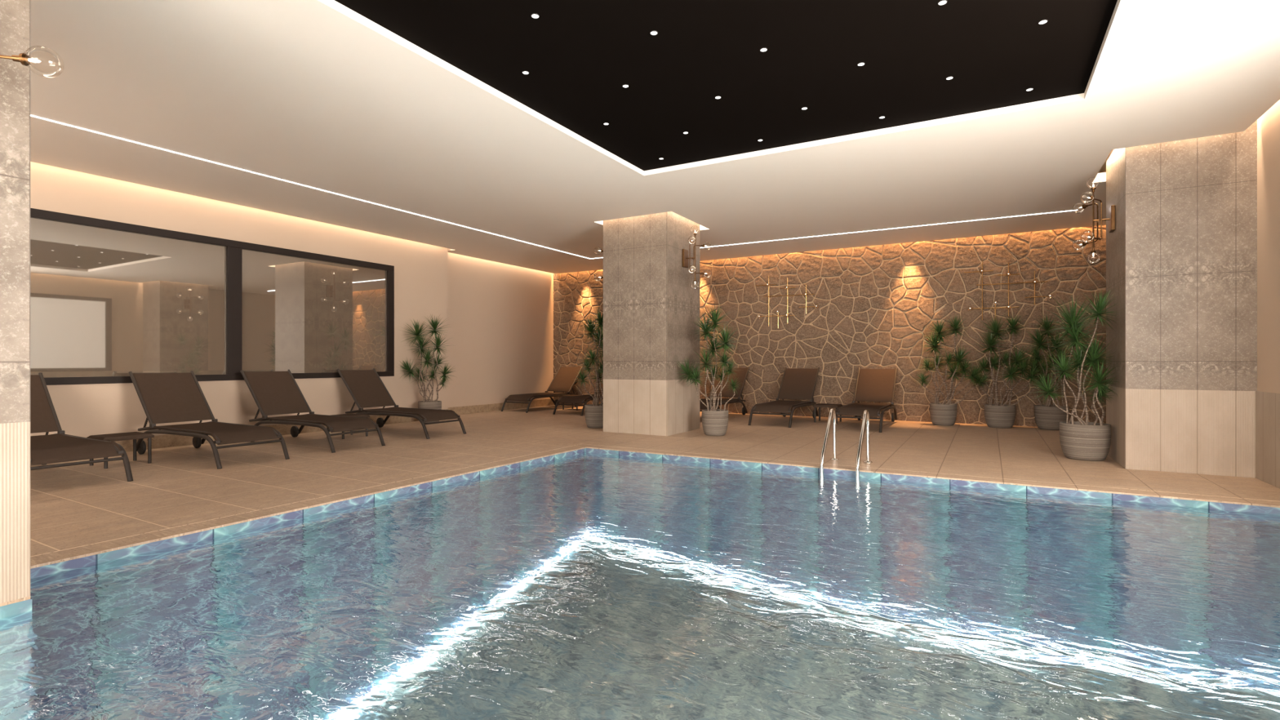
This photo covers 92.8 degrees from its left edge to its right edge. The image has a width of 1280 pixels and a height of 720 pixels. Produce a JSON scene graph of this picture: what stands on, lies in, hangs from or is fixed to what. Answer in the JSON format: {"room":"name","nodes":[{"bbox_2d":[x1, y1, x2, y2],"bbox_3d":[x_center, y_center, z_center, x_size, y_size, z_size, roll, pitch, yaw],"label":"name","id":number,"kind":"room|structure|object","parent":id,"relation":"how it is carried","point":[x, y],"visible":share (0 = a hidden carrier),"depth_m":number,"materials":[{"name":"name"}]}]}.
{"room":"indoor swimming pool","nodes":[
{"label":"indoor swimming pool","id":0,"kind":"room"},
{"bbox_2d":[30,161,448,437],"bbox_3d":[-7.936,-0.750,6.344,0.300,3.900,15.144,0,0,30],"label":"wall","id":1,"kind":"structure","parent":0,"point":[420,269],"depth_m":9.27,"materials":[{"name":"beige paint"}]},
{"bbox_2d":[30,208,394,385],"bbox_3d":[-6.148,-0.759,9.213,0.102,2.106,5.676,0,0,30],"label":"window","id":2,"kind":"structure","parent":1,"relation":"in","point":[109,300],"depth_m":8.71,"materials":[{"name":"clear glass"}]},
{"bbox_2d":[114,408,448,451],"bbox_3d":[-7.795,1.110,6.264,0.024,0.180,15.144,0,0,30],"label":"baseboard","id":3,"kind":"structure","parent":1,"relation":"attached to","point":[163,441],"depth_m":8.65,"materials":[{"name":"stone"}]},
{"bbox_2d":[448,252,553,407],"bbox_3d":[-3.420,-0.750,14.890,0.240,3.900,4.176,0,0,30],"label":"wall","id":4,"kind":"structure","parent":0,"point":[500,315],"depth_m":14.57,"materials":[{"name":"beige paint"}]},
{"bbox_2d":[448,398,554,414],"bbox_3d":[-3.335,1.110,14.772,0.024,0.180,4.056,0,0,30],"label":"baseboard","id":5,"kind":"structure","parent":4,"relation":"attached to","point":[541,402],"depth_m":14.56,"materials":[{"name":"tile"}]},
{"bbox_2d":[0,404,1279,606],"bbox_3d":[-1.567,1.350,5.180,13.140,0.300,19.440,0,0,30],"label":"floor","id":6,"kind":"structure","parent":0,"point":[78,511],"depth_m":6.92,"materials":[{"name":"tile"}]},
{"bbox_2d":[0,0,30,603],"bbox_3d":[-3.943,-0.750,2.878,1.218,3.900,1.230,0,0,30],"label":"column","id":7,"kind":"structure","parent":6,"relation":"on","point":[15,15],"depth_m":3.06,"materials":[{"name":"stone"}]},
{"bbox_2d":[0,53,40,66],"bbox_3d":[-3.098,-1.680,2.731,0.394,1.061,0.705,0,0,30],"label":"wall sconce","id":8,"kind":"object","parent":7,"relation":"attached to","point":[23,58],"visible":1,"depth_m":2.87,"materials":[{"name":"gold metal"}]},
{"bbox_2d":[30,372,133,481],"bbox_3d":[-6.240,0.674,6.302,2.298,1.072,0.799,0,0,30],"label":"sun lounger","id":9,"kind":"object","parent":6,"relation":"on","point":[58,447],"visible":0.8,"depth_m":6.12,"materials":[{"name":"brown fabric"}]},
{"bbox_2d":[87,431,154,468],"bbox_3d":[-6.012,1.027,7.063,0.432,0.346,0.480,0,0,30],"label":"side table","id":10,"kind":"object","parent":6,"relation":"on","point":[131,435],"visible":0.77,"depth_m":7.04,"materials":[{"name":"metal"}]},
{"bbox_2d":[128,370,289,469],"bbox_3d":[-5.463,0.674,7.663,2.298,1.072,0.799,0,0,30],"label":"sun lounger","id":11,"kind":"object","parent":6,"relation":"on","point":[164,397],"visible":0.98,"depth_m":7.86,"materials":[{"name":"brown metal"}]},
{"bbox_2d":[240,369,385,453],"bbox_3d":[-4.788,0.674,8.844,2.298,1.072,0.799,0,0,30],"label":"sun lounger","id":12,"kind":"object","parent":6,"relation":"on","point":[273,393],"visible":0.85,"depth_m":9.05,"materials":[{"name":"brown fabric"}]},
{"bbox_2d":[326,413,369,439],"bbox_3d":[-4.610,1.027,9.613,0.432,0.346,0.480,0,0,30],"label":"side table","id":13,"kind":"object","parent":6,"relation":"on","point":[362,415],"visible":0.48,"depth_m":9.58,"materials":[{"name":"brown metal"}]},
{"bbox_2d":[337,368,466,439],"bbox_3d":[-4.037,0.674,10.232,2.298,1.072,0.799,0,0,30],"label":"sun lounger","id":14,"kind":"object","parent":6,"relation":"on","point":[366,388],"visible":0.9,"depth_m":10.43,"materials":[{"name":"brown metal"}]},
{"bbox_2d":[396,314,456,422],"bbox_3d":[-4.110,0.141,11.822,0.911,2.119,1.110,0,0,38],"label":"potted plant","id":15,"kind":"object","parent":6,"relation":"on","point":[424,404],"visible":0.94,"depth_m":11.82,"materials":[{"name":"green plant"}]},
{"bbox_2d":[501,365,582,413],"bbox_3d":[-2.381,0.674,15.209,0.799,1.072,2.298,0,0,30],"label":"sun lounger","id":16,"kind":"object","parent":6,"relation":"on","point":[563,380],"visible":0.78,"depth_m":15.73,"materials":[{"name":"brown metal"}]},
{"bbox_2d":[561,395,586,410],"bbox_3d":[-1.607,1.027,15.015,0.480,0.346,0.432,0,0,30],"label":"side table","id":17,"kind":"object","parent":6,"relation":"on","point":[564,395],"visible":0.36,"depth_m":14.94,"materials":[{"name":"brown metal"}]},
{"bbox_2d":[552,379,603,415],"bbox_3d":[-1.042,0.674,14.444,0.799,1.072,2.298,0,0,30],"label":"sun lounger","id":18,"kind":"object","parent":6,"relation":"on","point":[579,399],"visible":0.34,"depth_m":13.65,"materials":[{"name":"brown metal"}]},
{"bbox_2d":[574,306,603,428],"bbox_3d":[-0.769,0.099,11.048,0.914,2.202,1.024,0,0,-40],"label":"tree","id":19,"kind":"object","parent":6,"relation":"on","point":[593,413],"visible":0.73,"depth_m":10.90,"materials":[{"name":"green plant"}]},
{"bbox_2d":[0,448,1279,618],"bbox_3d":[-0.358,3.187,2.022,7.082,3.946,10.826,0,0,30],"label":"pool edge","id":20,"kind":"object","parent":6,"relation":"in","point":[13,609],"visible":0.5,"depth_m":5.48,"materials":[{"name":"tile"}]},
{"bbox_2d":[0,452,1279,719],"bbox_3d":[-0.358,1.274,2.022,7.082,0.001,10.826,0,0,30],"label":"pool water","id":21,"kind":"object","parent":20,"relation":"in","point":[587,585],"visible":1,"depth_m":3.18,"materials":[{"name":"blue liquid"}]},
{"bbox_2d":[603,211,699,435],"bbox_3d":[0.218,-0.750,10.562,1.220,3.900,1.266,0,0,30],"label":"column","id":22,"kind":"structure","parent":6,"relation":"on","point":[651,300],"depth_m":10.04,"materials":[{"name":"stone"}]},
{"bbox_2d":[682,230,706,284],"bbox_3d":[0.891,-1.722,10.112,0.394,1.061,0.705,0,0,30],"label":"wall sconce","id":23,"kind":"object","parent":22,"relation":"attached to","point":[685,252],"visible":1,"depth_m":10.16,"materials":[{"name":"gold metal"}]},
{"bbox_2d":[672,303,742,435],"bbox_3d":[1.171,0.132,9.809,1.126,2.136,1.046,0,0,43],"label":"tree","id":24,"kind":"object","parent":6,"relation":"on","point":[715,420],"visible":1,"depth_m":9.80,"materials":[{"name":"green plant"}]},
{"bbox_2d":[699,366,749,414],"bbox_3d":[1.574,0.674,12.867,0.799,1.072,2.298,0,0,30],"label":"sun lounger","id":25,"kind":"object","parent":6,"relation":"on","point":[742,373],"visible":0.48,"depth_m":13.45,"materials":[{"name":"brown metal"}]},
{"bbox_2d":[748,367,819,427],"bbox_3d":[2.915,0.674,12.093,0.799,1.072,2.298,0,0,30],"label":"sun lounger","id":26,"kind":"object","parent":6,"relation":"on","point":[796,383],"visible":0.94,"depth_m":12.64,"materials":[{"name":"brown metal"}]},
{"bbox_2d":[813,403,842,423],"bbox_3d":[3.684,1.027,11.951,0.480,0.346,0.432,0,0,30],"label":"side table","id":27,"kind":"object","parent":6,"relation":"on","point":[819,405],"visible":0.88,"depth_m":11.87,"materials":[{"name":"brown metal"}]},
{"bbox_2d":[819,408,872,478],"bbox_3d":[2.373,1.214,7.033,0.485,1.291,0.725,0,0,30],"label":"pool ladder","id":28,"kind":"object","parent":6,"relation":"attached to","point":[865,419],"visible":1,"depth_m":7.10,"materials":[{"name":"metal"}]},
{"bbox_2d":[835,367,897,432],"bbox_3d":[4.247,0.674,11.353,0.799,1.072,2.298,0,0,30],"label":"sun lounger","id":29,"kind":"object","parent":6,"relation":"on","point":[872,384],"visible":0.98,"depth_m":11.92,"materials":[{"name":"brown fabric"}]},
{"bbox_2d":[913,315,992,426],"bbox_3d":[5.787,0.146,11.318,1.381,2.108,0.894,0,0,24],"label":"tree","id":30,"kind":"object","parent":6,"relation":"on","point":[944,414],"visible":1,"depth_m":11.28,"materials":[{"name":"green plant"}]},
{"bbox_2d":[968,311,1054,428],"bbox_3d":[6.609,0.148,10.904,1.409,2.104,0.799,0,0,30],"label":"tree","id":31,"kind":"object","parent":6,"relation":"on","point":[1001,415],"visible":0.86,"depth_m":10.93,"materials":[{"name":"green plant"}]},
{"bbox_2d":[1022,311,1073,430],"bbox_3d":[7.116,0.170,10.629,0.932,2.059,0.804,0,0,30],"label":"tree","id":32,"kind":"object","parent":6,"relation":"on","point":[1049,416],"visible":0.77,"depth_m":10.58,"materials":[{"name":"green plant"}]},
{"bbox_2d":[1026,288,1119,461],"bbox_3d":[5.439,0.162,7.619,1.002,2.076,1.024,0,0,-43],"label":"tree","id":33,"kind":"object","parent":6,"relation":"on","point":[1080,440],"visible":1,"depth_m":7.42,"materials":[{"name":"green plant"}]},
{"bbox_2d":[1106,120,1257,477],"bbox_3d":[6.169,-0.750,7.059,1.067,3.900,1.278,0,0,30],"label":"column","id":34,"kind":"structure","parent":6,"relation":"on","point":[1181,251],"depth_m":6.52,"materials":[{"name":"stone"}]},
{"bbox_2d":[1079,183,1115,257],"bbox_3d":[5.539,-1.722,7.429,0.394,1.061,0.705,0,0,30],"label":"wall sconce","id":35,"kind":"object","parent":34,"relation":"attached to","point":[1111,219],"visible":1,"depth_m":7.39,"materials":[{"name":"gold metal"}]},
{"bbox_2d":[1079,204,1087,208],"bbox_3d":[5.570,-1.938,7.722,0.157,0.139,0.165,0,0,30],"label":"bulb socket","id":36,"kind":"object","parent":35,"relation":"attached to","point":[1083,206],"depth_m":7.65,"materials":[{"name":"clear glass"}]},
{"bbox_2d":[1087,235,1093,239],"bbox_3d":[5.319,-1.470,7.249,0.142,0.139,0.175,0,0,30],"label":"bulb socket","id":37,"kind":"object","parent":35,"relation":"attached to","point":[1090,237],"depth_m":7.26,"materials":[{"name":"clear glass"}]},
{"bbox_2d":[1087,195,1093,200],"bbox_3d":[5.319,-1.938,7.249,0.142,0.139,0.175,0,0,30],"label":"bulb","id":38,"kind":"object","parent":35,"relation":"attached to","point":[1091,197],"depth_m":7.25,"materials":[{"name":"white glass"}]},
{"bbox_2d":[1090,248,1096,257],"bbox_3d":[5.554,-1.284,7.469,0.139,0.185,0.139,0,0,30],"label":"bulb","id":39,"kind":"object","parent":35,"relation":"attached to","point":[1093,251],"depth_m":7.46,"materials":[{"name":"white glass"}]},
{"bbox_2d":[1090,183,1096,191],"bbox_3d":[5.554,-2.160,7.469,0.139,0.185,0.139,0,0,30],"label":"bulb","id":40,"kind":"object","parent":35,"relation":"attached to","point":[1093,188],"depth_m":7.46,"materials":[{"name":"white glass"}]},
{"bbox_2d":[30,0,1279,273],"bbox_3d":[-1.643,-2.400,5.037,12.382,0.120,19.116,0,0,30],"label":"ceiling","id":41,"kind":"structure","parent":0,"point":[317,94],"depth_m":6.46,"materials":[{"name":"white paint"}]},
{"bbox_2d":[30,115,1077,258],"bbox_3d":[-1.419,-2.338,4.306,9.137,0.006,17.111,0,0,30],"label":"recessed light","id":42,"kind":"object","parent":41,"relation":"in","point":[30,115],"visible":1,"depth_m":9.16,"materials":[{"name":"white"}]},
{"bbox_2d":[334,0,1117,170],"bbox_3d":[-0.424,-2.427,2.315,4.574,0.054,9.888,0,0,30],"label":"ceiling","id":43,"kind":"structure","parent":0,"point":[578,56],"depth_m":4.85,"materials":[{"name":"black paint"}]},
{"bbox_2d":[522,71,528,74],"bbox_3d":[-0.952,-2.398,5.077,0.059,0.004,0.059,0,0,30],"label":"recessed light","id":44,"kind":"object","parent":43,"relation":"in","point":[523,72],"visible":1,"depth_m":5.07,"materials":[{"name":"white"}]},
{"bbox_2d":[530,13,539,18],"bbox_3d":[-0.729,-2.398,4.244,0.059,0.004,0.059,0,0,30],"label":"recessed light","id":45,"kind":"object","parent":43,"relation":"in","point":[533,15],"visible":1,"depth_m":4.24,"materials":[{"name":"white"}]},
{"bbox_2d":[649,31,657,35],"bbox_3d":[0.102,-2.398,4.462,0.059,0.004,0.059,0,0,30],"label":"recessed light","id":46,"kind":"object","parent":43,"relation":"in","point":[652,33],"visible":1,"depth_m":4.46,"materials":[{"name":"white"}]},
{"bbox_2d":[760,47,767,52],"bbox_3d":[0.954,-2.398,4.704,0.059,0.004,0.059,0,0,30],"label":"recessed light","id":47,"kind":"object","parent":43,"relation":"in","point":[762,50],"visible":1,"depth_m":4.71,"materials":[{"name":"white"}]},
{"bbox_2d":[857,62,864,66],"bbox_3d":[1.789,-2.398,4.933,0.059,0.004,0.059,0,0,30],"label":"recessed light","id":48,"kind":"object","parent":43,"relation":"in","point":[861,64],"visible":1,"depth_m":4.93,"materials":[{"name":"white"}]},
{"bbox_2d":[937,0,947,5],"bbox_3d":[2.027,-2.398,4.084,0.059,0.004,0.059,0,0,30],"label":"recessed light","id":49,"kind":"object","parent":43,"relation":"in","point":[943,2],"visible":1,"depth_m":4.08,"materials":[{"name":"white"}]},
{"bbox_2d":[945,76,953,79],"bbox_3d":[2.628,-2.398,5.175,0.059,0.004,0.059,0,0,30],"label":"recessed light","id":50,"kind":"object","parent":43,"relation":"in","point":[948,77],"visible":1,"depth_m":5.17,"materials":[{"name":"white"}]},
{"bbox_2d":[1038,19,1048,24],"bbox_3d":[2.854,-2.398,4.318,0.059,0.004,0.059,0,0,30],"label":"recessed light","id":51,"kind":"object","parent":43,"relation":"in","point":[1043,21],"visible":1,"depth_m":4.32,"materials":[{"name":"white"}]},
{"bbox_2d":[553,225,1106,426],"bbox_3d":[3.136,-0.660,13.399,12.624,3.720,0.024,0,0,30],"label":"wall","id":52,"kind":"structure","parent":0,"point":[875,304],"depth_m":12.31,"materials":[{"name":"stone"}]},
{"bbox_2d":[757,275,817,328],"bbox_3d":[3.179,-1.288,13.232,1.393,1.166,0.182,0,0,30],"label":"wall light","id":53,"kind":"object","parent":52,"relation":"attached to","point":[787,287],"visible":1,"depth_m":13.22,"materials":[{"name":"gold metal"}]},
{"bbox_2d":[964,260,1051,319],"bbox_3d":[6.741,-1.288,11.198,1.393,1.166,0.182,0,0,30],"label":"wall light","id":54,"kind":"object","parent":52,"relation":"attached to","point":[982,271],"visible":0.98,"depth_m":11.18,"materials":[{"name":"gold metal"}]},
{"bbox_2d":[1097,160,1106,173],"bbox_3d":[-1.586,-2.760,5.087,13.200,0.120,19.740,0,0,30],"label":"ceiling","id":55,"kind":"structure","parent":0,"point":[1103,169],"depth_m":8.57,"materials":[{"name":"white paint"}]},
{"bbox_2d":[1257,99,1279,393],"bbox_3d":[4.019,-0.750,1.919,0.300,3.900,19.320,0,0,30],"label":"wall","id":56,"kind":"structure","parent":0,"point":[1268,124],"depth_m":5.97,"materials":[{"name":"beige paint"}]},
{"bbox_2d":[1255,391,1279,488],"bbox_3d":[3.853,0.755,1.945,0.014,0.889,19.200,0,0,30],"label":"trim","id":57,"kind":"structure","parent":56,"relation":"attached to","point":[1267,404],"depth_m":5.96,"materials":[{"name":"beige tile"}]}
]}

